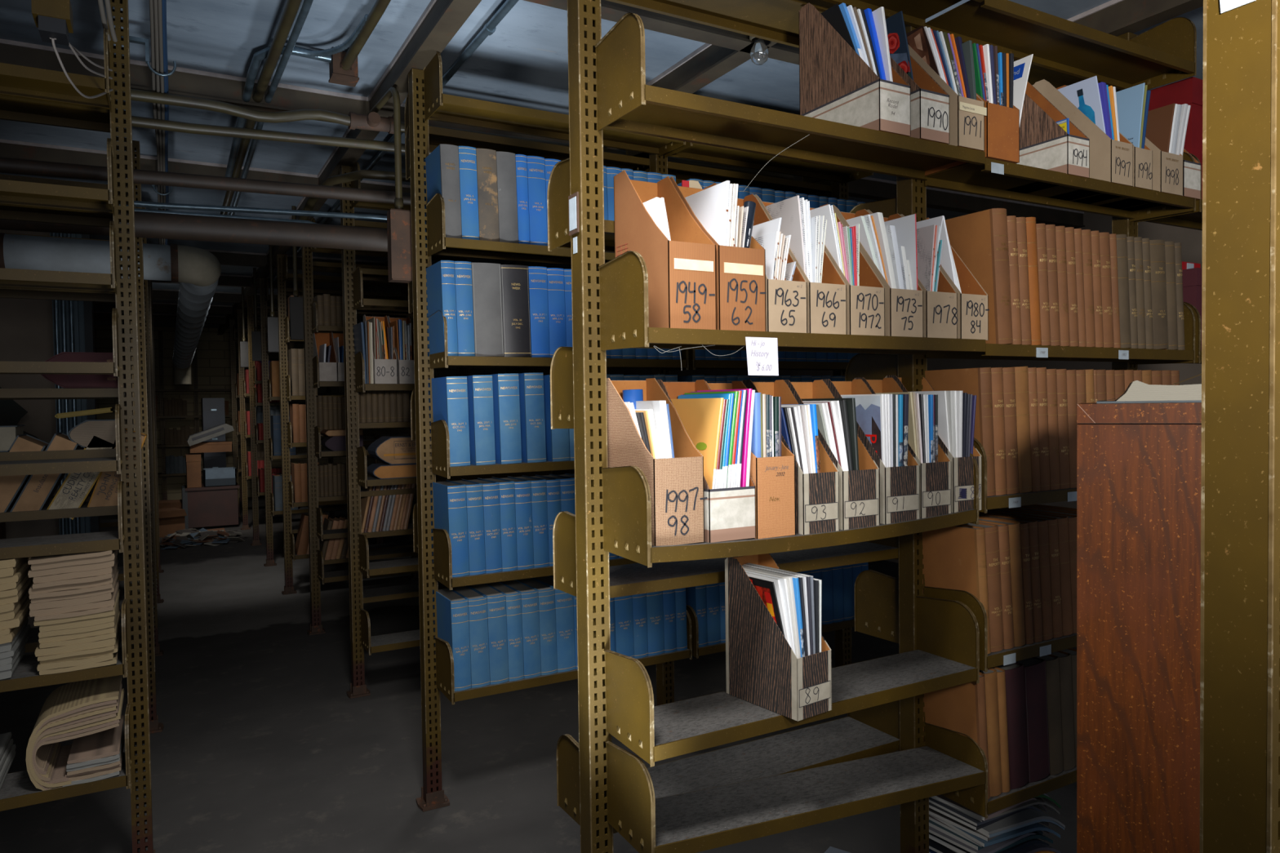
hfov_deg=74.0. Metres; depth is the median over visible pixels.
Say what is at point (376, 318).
magazine
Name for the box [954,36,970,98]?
magazine
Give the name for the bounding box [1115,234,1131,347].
volume
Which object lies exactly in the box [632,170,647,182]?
volume
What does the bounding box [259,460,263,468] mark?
volume
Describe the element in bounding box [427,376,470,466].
volume
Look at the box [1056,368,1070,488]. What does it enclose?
volume
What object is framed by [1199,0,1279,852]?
post
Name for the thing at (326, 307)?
volume
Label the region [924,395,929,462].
magazine
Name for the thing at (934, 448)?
magazine
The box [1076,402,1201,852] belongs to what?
cabinet
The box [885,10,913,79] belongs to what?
magazine
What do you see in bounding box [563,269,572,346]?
volume
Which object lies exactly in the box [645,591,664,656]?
volume
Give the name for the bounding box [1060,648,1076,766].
volume
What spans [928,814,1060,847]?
magazine
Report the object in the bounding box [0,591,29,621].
newspaper
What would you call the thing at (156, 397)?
cardboard box
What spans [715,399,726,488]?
magazine
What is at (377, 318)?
magazine
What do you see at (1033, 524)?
volume
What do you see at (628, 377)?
volume
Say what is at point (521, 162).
volume
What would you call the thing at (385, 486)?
volume
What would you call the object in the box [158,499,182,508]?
cardboard box
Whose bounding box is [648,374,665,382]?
volume
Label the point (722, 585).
volume
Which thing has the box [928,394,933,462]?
magazine
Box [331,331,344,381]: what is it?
magazine file
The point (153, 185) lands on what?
hook
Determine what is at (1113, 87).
magazine
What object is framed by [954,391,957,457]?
magazine
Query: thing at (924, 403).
magazine
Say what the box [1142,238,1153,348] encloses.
volume
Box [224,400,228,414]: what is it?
cardboard box
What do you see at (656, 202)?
newsletter
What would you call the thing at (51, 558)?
newspaper
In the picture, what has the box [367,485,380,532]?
volume
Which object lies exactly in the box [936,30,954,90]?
magazine
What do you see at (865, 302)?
magazine file
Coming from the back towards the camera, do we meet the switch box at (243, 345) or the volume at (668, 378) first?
the switch box at (243, 345)
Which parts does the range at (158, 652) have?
shelf, shelf, post, plate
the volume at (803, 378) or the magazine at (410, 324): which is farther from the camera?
the magazine at (410, 324)
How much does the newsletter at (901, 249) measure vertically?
0.207 m
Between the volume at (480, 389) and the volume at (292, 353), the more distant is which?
the volume at (292, 353)
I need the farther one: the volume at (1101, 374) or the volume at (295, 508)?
the volume at (295, 508)
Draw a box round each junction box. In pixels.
[31,0,112,98]
[328,51,359,86]
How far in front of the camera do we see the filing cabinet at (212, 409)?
10.38 m
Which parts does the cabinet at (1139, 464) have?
rail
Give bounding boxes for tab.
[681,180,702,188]
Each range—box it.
[0,0,155,852]
[0,140,164,733]
[5,206,164,656]
[93,280,164,573]
[99,278,164,603]
[122,329,244,503]
[229,319,303,516]
[236,308,334,529]
[246,295,346,546]
[259,277,383,566]
[276,253,418,595]
[302,217,470,635]
[339,161,552,698]
[404,51,873,812]
[546,0,1202,852]
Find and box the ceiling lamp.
[749,35,768,65]
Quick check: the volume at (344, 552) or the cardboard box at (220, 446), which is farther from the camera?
the cardboard box at (220, 446)
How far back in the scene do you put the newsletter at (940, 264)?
1.94 m
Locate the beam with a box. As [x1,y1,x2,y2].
[217,0,481,334]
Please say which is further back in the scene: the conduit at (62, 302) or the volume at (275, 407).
the volume at (275, 407)
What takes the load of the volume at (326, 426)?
on the range at (317, 574)
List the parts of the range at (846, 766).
panel, panel, panel, panel, shelf, post, panel, panel, panel, panel, panel, shelf, shelf, shelf, shelf, shelf, shelf, shelf, shelf, panel, panel, panel, panel, panel, shelf, post, panel, panel, panel, panel, panel, shelf, shelf, shelf, shelf, shelf, shelf, shelf, post, panel, panel, panel, panel, shelf, panel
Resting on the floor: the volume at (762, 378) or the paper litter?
the paper litter
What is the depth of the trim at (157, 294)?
8.63 m
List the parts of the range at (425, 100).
panel, panel, panel, panel, panel, post, panel, plate, panel, panel, panel, panel, panel, shelf, shelf, shelf, shelf, shelf, shelf, shelf, panel, panel, post, panel, panel, panel, panel, panel, panel, shelf, shelf, shelf, shelf, panel, panel, post, panel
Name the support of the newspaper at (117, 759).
on the newspaper at (107, 766)
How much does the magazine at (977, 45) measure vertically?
0.277 m
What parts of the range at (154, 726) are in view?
shelf, shelf, panel, post, plate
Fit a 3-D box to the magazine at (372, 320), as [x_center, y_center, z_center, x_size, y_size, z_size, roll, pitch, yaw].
[-1.216,-0.339,3.833,0.005,0.290,0.185,-2,2,-29]
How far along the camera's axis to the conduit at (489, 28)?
2.80 m
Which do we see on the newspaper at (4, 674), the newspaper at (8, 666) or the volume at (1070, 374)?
the newspaper at (8, 666)
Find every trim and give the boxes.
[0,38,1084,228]
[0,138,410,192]
[49,232,100,534]
[93,302,406,319]
[93,311,363,324]
[121,287,315,304]
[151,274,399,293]
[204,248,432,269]
[362,37,777,290]
[391,0,1203,318]
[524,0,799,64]
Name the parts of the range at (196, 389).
post, post, shelf, shelf, shelf, post, shelf, post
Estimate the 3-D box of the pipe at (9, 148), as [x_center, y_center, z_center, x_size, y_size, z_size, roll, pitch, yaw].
[-1.161,-1.259,4.668,7.800,0.098,0.068,-2,2,-29]
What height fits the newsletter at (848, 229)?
0.232 m
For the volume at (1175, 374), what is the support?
on the range at (846, 766)
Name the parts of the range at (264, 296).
panel, post, panel, panel, plate, panel, panel, shelf, shelf, shelf, shelf, shelf, shelf, panel, post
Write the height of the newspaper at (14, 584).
0.021 m
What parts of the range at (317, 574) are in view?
post, panel, panel, panel, plate, panel, panel, panel, shelf, shelf, shelf, shelf, shelf, shelf, shelf, shelf, shelf, shelf, shelf, post, panel, panel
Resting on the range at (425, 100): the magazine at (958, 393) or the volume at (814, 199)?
the volume at (814, 199)
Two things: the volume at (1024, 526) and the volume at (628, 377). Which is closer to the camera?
the volume at (1024, 526)
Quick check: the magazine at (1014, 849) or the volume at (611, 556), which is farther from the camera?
the volume at (611, 556)
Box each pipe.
[0,157,410,204]
[0,210,387,251]
[115,88,794,179]
[116,115,431,154]
[220,0,301,214]
[297,169,410,220]
[341,0,391,70]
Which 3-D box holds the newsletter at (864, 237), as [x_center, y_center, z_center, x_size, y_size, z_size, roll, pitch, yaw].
[0.508,-0.343,1.960,0.010,0.281,0.201,-2,2,-29]
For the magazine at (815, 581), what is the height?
0.266 m
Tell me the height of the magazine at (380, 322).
0.270 m
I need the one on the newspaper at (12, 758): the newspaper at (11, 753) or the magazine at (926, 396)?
the newspaper at (11, 753)
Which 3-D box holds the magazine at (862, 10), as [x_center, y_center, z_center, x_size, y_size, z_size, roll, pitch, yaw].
[0.479,-0.786,1.938,0.006,0.295,0.246,-2,2,-29]
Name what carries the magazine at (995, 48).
in the magazine file at (1002, 123)
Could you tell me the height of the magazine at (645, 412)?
0.250 m
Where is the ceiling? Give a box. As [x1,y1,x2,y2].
[0,0,1203,328]
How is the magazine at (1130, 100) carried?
in the magazine file at (1142, 157)
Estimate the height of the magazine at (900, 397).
0.282 m
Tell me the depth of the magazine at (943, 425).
1.99 m
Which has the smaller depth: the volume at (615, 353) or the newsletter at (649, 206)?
the newsletter at (649, 206)
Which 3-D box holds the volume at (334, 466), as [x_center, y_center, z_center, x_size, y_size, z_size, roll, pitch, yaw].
[-1.874,0.325,5.181,0.025,0.185,0.174,-2,2,-29]
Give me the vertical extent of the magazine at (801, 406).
0.262 m
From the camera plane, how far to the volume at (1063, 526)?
2.17 m
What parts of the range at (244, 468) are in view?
post, panel, panel, plate, panel, shelf, panel, post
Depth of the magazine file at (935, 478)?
1.94 m
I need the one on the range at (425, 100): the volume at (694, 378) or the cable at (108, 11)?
the volume at (694, 378)
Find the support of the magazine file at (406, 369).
on the range at (353, 277)
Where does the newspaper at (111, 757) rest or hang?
on the newspaper at (117, 759)
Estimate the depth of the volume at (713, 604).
3.15 m
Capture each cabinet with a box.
[200,397,226,468]
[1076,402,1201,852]
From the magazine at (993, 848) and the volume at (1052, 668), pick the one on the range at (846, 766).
the volume at (1052, 668)
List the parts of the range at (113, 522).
shelf, post, plate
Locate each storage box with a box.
[1148,76,1203,199]
[1182,261,1200,269]
[1182,267,1202,351]
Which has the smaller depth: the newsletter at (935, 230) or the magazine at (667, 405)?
the magazine at (667, 405)
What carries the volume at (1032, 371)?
on the range at (846, 766)
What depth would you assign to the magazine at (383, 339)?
3.77 m
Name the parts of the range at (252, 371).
panel, post, panel, panel, panel, plate, shelf, panel, shelf, shelf, shelf, shelf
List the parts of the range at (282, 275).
post, panel, panel, panel, plate, panel, panel, panel, shelf, shelf, shelf, shelf, shelf, shelf, shelf, shelf, panel, post, plate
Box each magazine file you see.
[312,330,337,381]
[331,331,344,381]
[363,314,397,383]
[386,315,414,383]
[606,377,706,546]
[613,170,716,329]
[656,379,755,542]
[670,177,765,331]
[705,381,795,538]
[724,553,831,721]
[737,193,807,333]
[742,379,839,534]
[754,194,846,334]
[784,379,879,529]
[799,2,911,165]
[809,204,884,335]
[822,378,919,524]
[832,204,923,337]
[838,54,949,171]
[852,377,951,518]
[866,209,957,338]
[884,374,982,512]
[900,213,989,340]
[907,44,986,151]
[924,93,1019,176]
[1006,81,1089,193]
[1032,79,1133,200]
[1071,143,1152,204]
[1099,137,1183,208]
[1120,148,1200,211]
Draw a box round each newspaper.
[0,557,23,568]
[0,557,29,577]
[0,557,31,584]
[0,566,31,591]
[0,574,30,597]
[0,577,33,604]
[0,585,31,613]
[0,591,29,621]
[0,597,31,630]
[0,611,29,644]
[0,617,28,653]
[0,624,30,659]
[0,627,13,635]
[0,631,29,665]
[0,635,28,671]
[0,648,25,679]
[0,732,11,760]
[0,738,13,772]
[0,744,16,783]
[0,750,15,790]
[25,675,122,791]
[27,549,119,577]
[27,550,112,564]
[27,706,116,787]
[28,560,118,594]
[29,567,118,599]
[29,579,119,617]
[29,591,113,610]
[31,550,117,570]
[31,568,119,604]
[31,713,116,781]
[32,556,117,589]
[32,566,113,583]
[33,589,119,626]
[33,719,119,774]
[34,586,119,621]
[34,616,120,657]
[35,699,117,791]
[35,722,119,771]
[36,653,114,671]
[37,622,119,661]
[38,600,119,638]
[38,605,119,643]
[39,595,119,632]
[39,609,120,648]
[39,638,120,675]
[40,623,121,664]
[40,678,122,788]
[40,683,122,783]
[40,688,124,777]
[62,771,119,786]
[64,737,124,782]
[65,728,124,777]
[66,715,124,764]
[66,721,124,768]
[66,722,124,772]
[66,724,124,775]
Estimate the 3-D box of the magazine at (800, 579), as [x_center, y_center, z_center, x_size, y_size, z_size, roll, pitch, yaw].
[0.284,0.441,1.786,0.006,0.272,0.196,-2,2,-36]
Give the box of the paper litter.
[160,528,249,549]
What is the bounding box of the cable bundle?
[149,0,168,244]
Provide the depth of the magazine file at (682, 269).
1.63 m
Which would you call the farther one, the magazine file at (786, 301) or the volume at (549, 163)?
the volume at (549, 163)
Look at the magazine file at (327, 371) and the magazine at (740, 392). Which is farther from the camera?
the magazine file at (327, 371)
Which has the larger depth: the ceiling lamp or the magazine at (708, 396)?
the ceiling lamp
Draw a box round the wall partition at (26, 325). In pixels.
[0,229,59,628]
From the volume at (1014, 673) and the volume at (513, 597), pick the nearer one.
the volume at (1014, 673)
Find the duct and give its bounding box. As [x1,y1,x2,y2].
[0,232,221,384]
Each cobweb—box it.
[653,345,743,366]
[742,133,809,191]
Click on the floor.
(262, 746)
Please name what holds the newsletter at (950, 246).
in the magazine file at (973, 309)
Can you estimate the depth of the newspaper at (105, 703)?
2.18 m
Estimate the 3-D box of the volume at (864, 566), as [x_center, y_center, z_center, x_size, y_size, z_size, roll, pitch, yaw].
[0.888,0.647,3.621,0.037,0.286,0.219,-3,2,-29]
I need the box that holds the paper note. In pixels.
[745,337,778,375]
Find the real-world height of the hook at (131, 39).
0.102 m
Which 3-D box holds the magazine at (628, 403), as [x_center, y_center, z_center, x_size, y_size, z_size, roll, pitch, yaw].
[-0.013,0.085,1.674,0.004,0.267,0.201,-2,2,-29]
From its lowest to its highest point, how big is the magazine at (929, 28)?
0.304 m
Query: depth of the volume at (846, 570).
3.48 m
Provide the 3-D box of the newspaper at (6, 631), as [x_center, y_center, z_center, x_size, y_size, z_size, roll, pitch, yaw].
[-1.702,0.510,2.202,0.149,0.019,0.300,-2,2,-29]
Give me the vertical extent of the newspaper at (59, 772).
0.163 m
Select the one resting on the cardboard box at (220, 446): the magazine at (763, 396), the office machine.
the office machine
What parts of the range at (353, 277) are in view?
post, panel, panel, plate, panel, panel, panel, panel, shelf, shelf, shelf, shelf, shelf, shelf, shelf, shelf, shelf, shelf, shelf, shelf, panel, post, panel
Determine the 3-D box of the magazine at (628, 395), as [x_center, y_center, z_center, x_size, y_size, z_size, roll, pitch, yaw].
[-0.009,0.069,1.742,0.050,0.291,0.042,-1,2,6]
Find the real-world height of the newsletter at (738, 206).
0.243 m
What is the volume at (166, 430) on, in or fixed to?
on the range at (196, 389)
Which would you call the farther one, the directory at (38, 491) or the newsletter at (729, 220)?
the directory at (38, 491)
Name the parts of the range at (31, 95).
shelf, shelf, shelf, shelf, shelf, shelf, shelf, shelf, shelf, shelf, shelf, shelf, shelf, shelf, shelf, panel, panel, panel, panel, panel, panel, panel, panel, post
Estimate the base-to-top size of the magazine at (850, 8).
0.307 m
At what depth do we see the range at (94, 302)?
6.92 m
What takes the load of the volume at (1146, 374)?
on the range at (846, 766)
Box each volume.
[164,397,168,416]
[164,427,169,444]
[165,456,170,474]
[168,399,172,415]
[168,429,173,444]
[169,454,174,473]
[171,397,174,415]
[173,427,177,444]
[173,456,178,473]
[174,398,177,415]
[177,430,181,444]
[177,455,183,473]
[180,426,185,444]
[182,457,186,473]
[189,427,194,435]
[235,373,241,395]
[237,410,242,431]
[244,369,248,393]
[245,411,250,435]
[246,451,251,475]
[255,360,262,380]
[255,383,261,402]
[255,405,262,425]
[257,422,262,439]
[257,443,261,457]
[257,460,259,474]
[257,468,263,492]
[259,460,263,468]
[260,422,263,439]
[260,443,263,457]
[261,405,267,422]
[261,467,266,492]
[269,360,279,396]
[270,409,275,435]
[271,415,280,455]
[271,472,275,493]
[272,405,278,409]
[272,474,282,511]
[275,409,279,415]
[278,360,283,396]
[285,415,295,455]
[287,295,293,334]
[287,311,294,348]
[288,348,298,395]
[289,404,299,442]
[290,474,297,510]
[291,462,301,502]
[294,513,308,555]
[297,348,305,395]
[298,404,305,442]
[299,462,307,502]
[303,348,305,391]
[304,404,306,442]
[306,544,309,554]
[312,295,324,325]
[315,395,323,431]
[315,396,318,426]
[317,463,324,497]
[317,465,319,497]
[319,517,333,559]
[320,463,328,496]
[322,293,330,325]
[322,396,328,429]
[322,512,328,524]
[323,462,333,496]
[324,517,338,559]
[328,395,333,429]
[329,295,337,325]
[330,516,344,559]
[332,396,337,429]
[332,462,342,495]
[332,463,337,496]
[335,516,347,559]
[336,296,342,326]
[337,396,342,429]
[339,462,346,495]
[340,516,348,558]
[342,296,342,324]
[342,396,345,429]
[345,463,346,495]
[358,391,360,422]
[360,390,366,422]
[360,486,372,533]
[364,485,376,532]
[365,390,372,422]
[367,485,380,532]
[371,390,377,422]
[371,485,384,532]
[375,485,386,531]
[377,390,384,422]
[378,484,391,531]
[382,484,394,531]
[383,390,390,422]
[385,484,397,530]
[389,390,396,422]
[389,484,400,530]
[392,484,405,530]
[396,390,403,422]
[396,484,408,529]
[400,484,411,529]
[402,390,409,422]
[402,484,415,529]
[423,143,462,248]
[426,260,457,356]
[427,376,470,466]
[430,480,469,577]
[432,588,471,691]
[448,479,485,575]
[452,585,489,688]
[454,261,475,356]
[457,146,479,239]
[466,374,495,465]
[467,583,508,684]
[468,478,502,573]
[471,262,503,356]
[475,148,499,241]
[478,476,517,571]
[487,582,524,681]
[492,373,521,464]
[496,151,518,243]
[500,264,531,357]
[501,476,533,569]
[502,579,541,678]
[511,475,549,568]
[515,154,529,244]
[518,373,546,462]
[519,577,557,675]
[526,155,547,245]
[528,266,550,357]
[532,475,560,566]
[533,575,575,672]
[542,374,569,461]
[543,474,575,515]
[544,158,560,239]
[546,267,566,357]
[551,575,577,669]
[559,473,574,477]
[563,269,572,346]
[568,428,574,460]
[603,165,608,220]
[605,349,610,358]
[606,166,621,220]
[608,552,618,559]
[609,374,623,380]
[609,597,616,652]
[610,348,622,358]
[613,595,634,657]
[621,168,633,179]
[622,347,635,359]
[623,374,639,380]
[631,593,648,658]
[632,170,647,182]
[635,347,647,359]
[639,374,653,380]
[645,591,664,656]
[647,172,662,182]
[647,348,657,359]
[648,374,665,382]
[657,348,672,359]
[662,174,675,182]
[662,589,676,653]
[665,374,677,382]
[671,348,681,359]
[675,587,687,650]
[677,178,702,189]
[677,374,704,382]
[685,585,707,647]
[694,349,705,359]
[702,180,715,189]
[704,375,715,382]
[705,349,718,359]
[706,582,720,644]
[715,375,726,382]
[717,350,729,359]
[719,582,725,643]
[726,375,737,382]
[729,350,741,360]
[737,375,750,381]
[738,185,749,199]
[741,350,746,360]
[749,186,762,200]
[749,375,759,382]
[749,375,770,382]
[761,188,774,203]
[770,375,781,382]
[774,190,785,203]
[777,351,786,361]
[781,375,791,382]
[785,191,795,199]
[791,376,800,382]
[795,193,808,201]
[795,375,811,382]
[800,570,810,575]
[808,195,819,208]
[809,568,822,624]
[811,376,822,382]
[818,196,828,206]
[821,567,833,624]
[826,352,837,362]
[828,197,837,207]
[831,375,842,381]
[832,565,844,622]
[835,352,847,362]
[837,199,846,212]
[842,564,853,620]
[845,200,857,213]
[852,563,861,618]
[861,562,868,572]
[921,367,995,496]
[921,524,991,653]
[923,673,990,799]
[945,208,1013,343]
[963,522,1004,652]
[978,511,1053,639]
[978,513,1042,642]
[978,515,1033,644]
[978,516,1025,647]
[978,520,1013,648]
[979,667,1001,796]
[986,509,1062,638]
[989,508,1072,635]
[991,367,1007,495]
[991,666,1009,792]
[995,662,1028,789]
[1001,507,1076,633]
[1002,366,1031,493]
[1002,367,1018,493]
[1004,215,1022,344]
[1016,217,1031,344]
[1016,657,1049,782]
[1025,217,1041,345]
[1027,367,1040,492]
[1035,223,1050,345]
[1035,367,1050,491]
[1035,654,1062,775]
[1045,224,1060,346]
[1046,368,1060,489]
[1050,650,1075,770]
[1055,226,1070,346]
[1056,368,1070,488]
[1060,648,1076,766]
[1065,226,1079,346]
[1066,369,1077,488]
[1074,228,1086,346]
[1075,369,1086,404]
[1081,229,1095,346]
[1084,368,1094,403]
[1090,231,1103,346]
[1093,369,1097,403]
[1096,369,1106,400]
[1098,231,1114,347]
[1106,369,1115,400]
[1109,233,1120,347]
[1114,369,1124,399]
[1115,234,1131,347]
[1124,369,1133,390]
[1125,236,1137,348]
[1133,236,1146,348]
[1133,369,1142,382]
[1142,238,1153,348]
[1142,369,1151,384]
[1149,240,1168,349]
[1151,370,1162,385]
[1160,241,1177,349]
[1161,369,1171,385]
[1170,370,1179,385]
[1174,242,1185,350]
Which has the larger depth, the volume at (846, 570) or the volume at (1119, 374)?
the volume at (846, 570)
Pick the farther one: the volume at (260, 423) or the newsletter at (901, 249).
the volume at (260, 423)
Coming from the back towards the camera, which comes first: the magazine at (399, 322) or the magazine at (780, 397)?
the magazine at (399, 322)
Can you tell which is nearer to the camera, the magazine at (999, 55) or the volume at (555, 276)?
the magazine at (999, 55)
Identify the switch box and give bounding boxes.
[240,287,248,367]
[251,267,261,360]
[266,244,279,352]
[288,205,303,340]
[359,86,412,283]
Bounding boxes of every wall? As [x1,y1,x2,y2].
[93,324,506,500]
[506,211,1202,563]
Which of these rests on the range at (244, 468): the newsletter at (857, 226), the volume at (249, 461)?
the volume at (249, 461)
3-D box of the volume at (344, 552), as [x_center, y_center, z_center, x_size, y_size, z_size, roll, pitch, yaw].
[-1.815,0.682,5.221,0.088,0.240,0.174,-2,2,-29]
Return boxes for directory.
[0,424,25,452]
[0,433,48,523]
[9,432,80,511]
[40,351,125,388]
[47,435,115,519]
[54,407,115,418]
[67,418,115,448]
[87,428,147,506]
[320,428,363,435]
[320,435,363,451]
[366,462,416,479]
[367,435,416,464]
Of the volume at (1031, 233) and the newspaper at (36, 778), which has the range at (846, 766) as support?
the volume at (1031, 233)
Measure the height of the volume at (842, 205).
0.290 m
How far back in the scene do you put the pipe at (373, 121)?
2.95 m
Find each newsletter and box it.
[642,197,666,237]
[643,200,658,226]
[659,197,671,240]
[684,180,729,245]
[726,183,733,246]
[729,183,735,246]
[732,204,734,246]
[733,183,738,246]
[734,205,739,246]
[737,205,743,247]
[740,206,748,247]
[751,217,782,279]
[754,231,777,279]
[765,195,806,275]
[773,231,781,279]
[776,233,782,279]
[777,235,785,279]
[780,237,788,279]
[782,235,791,279]
[784,261,795,280]
[799,197,808,279]
[804,199,811,282]
[807,200,813,282]
[809,204,840,269]
[810,216,817,282]
[816,215,820,282]
[817,215,824,282]
[819,219,826,283]
[830,204,843,272]
[834,213,844,275]
[837,222,847,279]
[840,223,848,282]
[842,226,851,284]
[845,215,879,270]
[847,223,859,285]
[847,226,853,285]
[848,226,855,285]
[849,226,857,285]
[849,227,854,285]
[862,214,885,279]
[870,212,897,288]
[870,215,888,283]
[884,213,918,290]
[884,225,904,288]
[897,245,910,289]
[906,260,912,289]
[916,215,943,288]
[916,224,935,291]
[930,225,937,291]
[932,226,940,291]
[933,240,942,291]
[936,240,943,291]
[939,215,956,286]
[947,235,959,289]
[950,246,961,293]
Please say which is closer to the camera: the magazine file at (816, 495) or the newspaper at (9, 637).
the magazine file at (816, 495)
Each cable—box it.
[97,0,111,40]
[104,0,117,41]
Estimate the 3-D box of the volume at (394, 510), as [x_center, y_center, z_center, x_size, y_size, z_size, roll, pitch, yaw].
[-1.206,0.378,4.123,0.063,0.233,0.171,-2,2,-29]
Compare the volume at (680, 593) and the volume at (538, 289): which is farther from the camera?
the volume at (680, 593)
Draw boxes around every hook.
[121,35,176,76]
[151,184,172,195]
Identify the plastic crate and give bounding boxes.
[202,466,236,487]
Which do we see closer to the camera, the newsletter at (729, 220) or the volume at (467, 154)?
the newsletter at (729, 220)
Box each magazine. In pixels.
[319,343,326,362]
[325,345,331,362]
[333,337,339,362]
[338,346,343,362]
[352,322,367,383]
[363,320,368,383]
[366,317,375,359]
[366,321,370,383]
[368,321,371,383]
[369,322,372,383]
[371,322,373,383]
[374,318,377,359]
[376,318,378,359]
[376,324,379,359]
[377,318,381,359]
[377,320,382,359]
[379,320,388,359]
[379,322,383,359]
[382,320,385,359]
[384,326,390,359]
[387,325,394,359]
[388,320,399,358]
[388,327,392,359]
[395,319,403,359]
[401,320,404,359]
[404,320,406,359]
[405,323,412,359]
[405,324,407,359]
[406,324,409,359]
[622,389,643,408]
[623,401,635,425]
[630,402,641,437]
[635,400,671,458]
[635,408,660,458]
[635,410,655,458]
[635,412,651,454]
[666,404,674,457]
[671,397,724,488]
[677,394,732,488]
[684,391,738,488]
[685,393,734,488]
[689,390,743,487]
[693,391,742,488]
[697,388,751,487]
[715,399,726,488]
[717,399,728,488]
[735,390,746,487]
[737,390,747,487]
[741,564,808,656]
[742,565,804,657]
[742,566,800,658]
[743,200,755,248]
[743,564,810,655]
[744,569,795,655]
[745,390,755,486]
[746,563,813,654]
[746,572,791,647]
[748,563,815,654]
[748,576,784,636]
[751,392,760,457]
[760,393,762,457]
[761,394,766,457]
[765,394,769,457]
[769,395,772,457]
[771,395,773,457]
[773,396,778,457]
[778,396,781,456]
[781,404,816,473]
[781,404,820,472]
[781,405,808,473]
[781,407,803,472]
[781,408,791,451]
[782,408,796,460]
[786,408,800,467]
[793,407,805,473]
[795,404,813,473]
[800,405,810,473]
[801,398,859,470]
[802,400,848,471]
[802,401,844,471]
[803,401,841,467]
[804,402,838,462]
[804,403,834,454]
[813,400,853,471]
[813,577,822,653]
[813,578,818,653]
[816,404,830,448]
[820,3,856,52]
[824,846,849,852]
[838,2,864,61]
[840,394,886,467]
[846,4,870,67]
[853,6,873,71]
[857,8,877,75]
[860,8,880,78]
[863,8,886,79]
[871,6,893,81]
[875,391,918,457]
[884,394,888,467]
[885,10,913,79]
[886,394,890,466]
[889,394,893,466]
[893,394,896,466]
[895,394,908,466]
[895,395,898,466]
[897,394,902,466]
[906,25,939,75]
[912,391,920,462]
[915,391,950,452]
[915,393,923,462]
[918,394,925,462]
[923,395,927,462]
[924,26,943,79]
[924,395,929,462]
[927,26,946,83]
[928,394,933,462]
[928,797,1043,826]
[928,802,1028,830]
[928,808,1048,841]
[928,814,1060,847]
[928,815,1050,847]
[928,819,1042,850]
[928,826,1044,852]
[928,832,1048,852]
[928,838,955,852]
[928,848,937,852]
[930,28,948,84]
[930,796,1047,822]
[931,794,1046,821]
[933,30,951,88]
[933,395,935,462]
[934,394,937,462]
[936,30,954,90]
[938,31,958,94]
[942,31,961,96]
[946,391,955,457]
[946,847,1055,852]
[947,33,964,97]
[950,33,966,97]
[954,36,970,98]
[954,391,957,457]
[955,391,962,457]
[961,40,976,99]
[962,392,967,457]
[965,394,970,457]
[968,394,973,457]
[970,395,976,454]
[972,43,982,97]
[975,43,986,100]
[976,818,1064,838]
[978,44,989,102]
[979,808,1065,835]
[982,44,993,103]
[986,797,1059,820]
[989,44,996,104]
[993,45,999,105]
[994,831,1053,852]
[997,52,1003,106]
[1001,53,1006,106]
[1005,53,1008,106]
[1008,53,1013,107]
[1013,53,1033,124]
[1014,843,1061,852]
[1033,794,1061,808]
[1055,117,1069,133]
[1057,75,1106,133]
[1097,81,1112,139]
[1106,84,1114,139]
[1108,85,1117,140]
[1112,86,1119,141]
[1115,82,1145,147]
[1139,84,1147,147]
[1141,90,1151,148]
[1145,102,1175,152]
[1168,103,1177,153]
[1171,104,1182,154]
[1175,103,1187,155]
[1180,105,1191,155]
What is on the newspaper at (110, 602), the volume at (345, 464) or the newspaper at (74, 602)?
the newspaper at (74, 602)
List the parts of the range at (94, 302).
shelf, post, plate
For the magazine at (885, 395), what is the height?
0.283 m
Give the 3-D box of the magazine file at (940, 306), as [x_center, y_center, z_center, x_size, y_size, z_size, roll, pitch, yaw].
[0.637,-0.365,2.030,0.101,0.325,0.216,-2,2,-29]
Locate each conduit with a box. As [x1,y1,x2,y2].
[51,232,66,534]
[58,232,72,534]
[66,233,80,533]
[119,200,386,220]
[134,208,317,223]
[224,45,331,177]
[229,0,313,215]
[273,0,519,280]
[284,1,375,57]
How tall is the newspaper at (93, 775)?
0.013 m
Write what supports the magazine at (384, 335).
in the magazine file at (384, 371)
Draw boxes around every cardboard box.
[132,395,157,416]
[146,507,186,537]
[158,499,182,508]
[185,453,201,488]
[189,440,231,453]
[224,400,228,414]
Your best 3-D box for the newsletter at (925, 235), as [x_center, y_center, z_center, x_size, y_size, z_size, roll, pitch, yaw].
[0.618,-0.334,2.015,0.027,0.256,0.190,-2,2,-29]
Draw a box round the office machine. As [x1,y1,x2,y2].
[186,423,234,446]
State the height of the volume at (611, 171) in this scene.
0.290 m
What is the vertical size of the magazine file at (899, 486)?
0.325 m
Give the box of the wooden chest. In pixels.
[181,483,239,528]
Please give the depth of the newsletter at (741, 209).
1.67 m
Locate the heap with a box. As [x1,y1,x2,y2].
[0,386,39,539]
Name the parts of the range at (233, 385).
panel, post, panel, panel, panel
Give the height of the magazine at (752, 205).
0.234 m
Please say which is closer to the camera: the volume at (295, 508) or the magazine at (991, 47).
the magazine at (991, 47)
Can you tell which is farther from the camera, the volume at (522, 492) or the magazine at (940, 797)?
the volume at (522, 492)
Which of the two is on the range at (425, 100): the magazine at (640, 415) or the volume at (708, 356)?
the volume at (708, 356)
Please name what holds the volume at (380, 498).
on the range at (353, 277)
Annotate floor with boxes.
[0,496,1076,852]
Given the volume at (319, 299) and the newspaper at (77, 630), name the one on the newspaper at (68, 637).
the newspaper at (77, 630)
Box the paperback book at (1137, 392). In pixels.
[1096,373,1201,403]

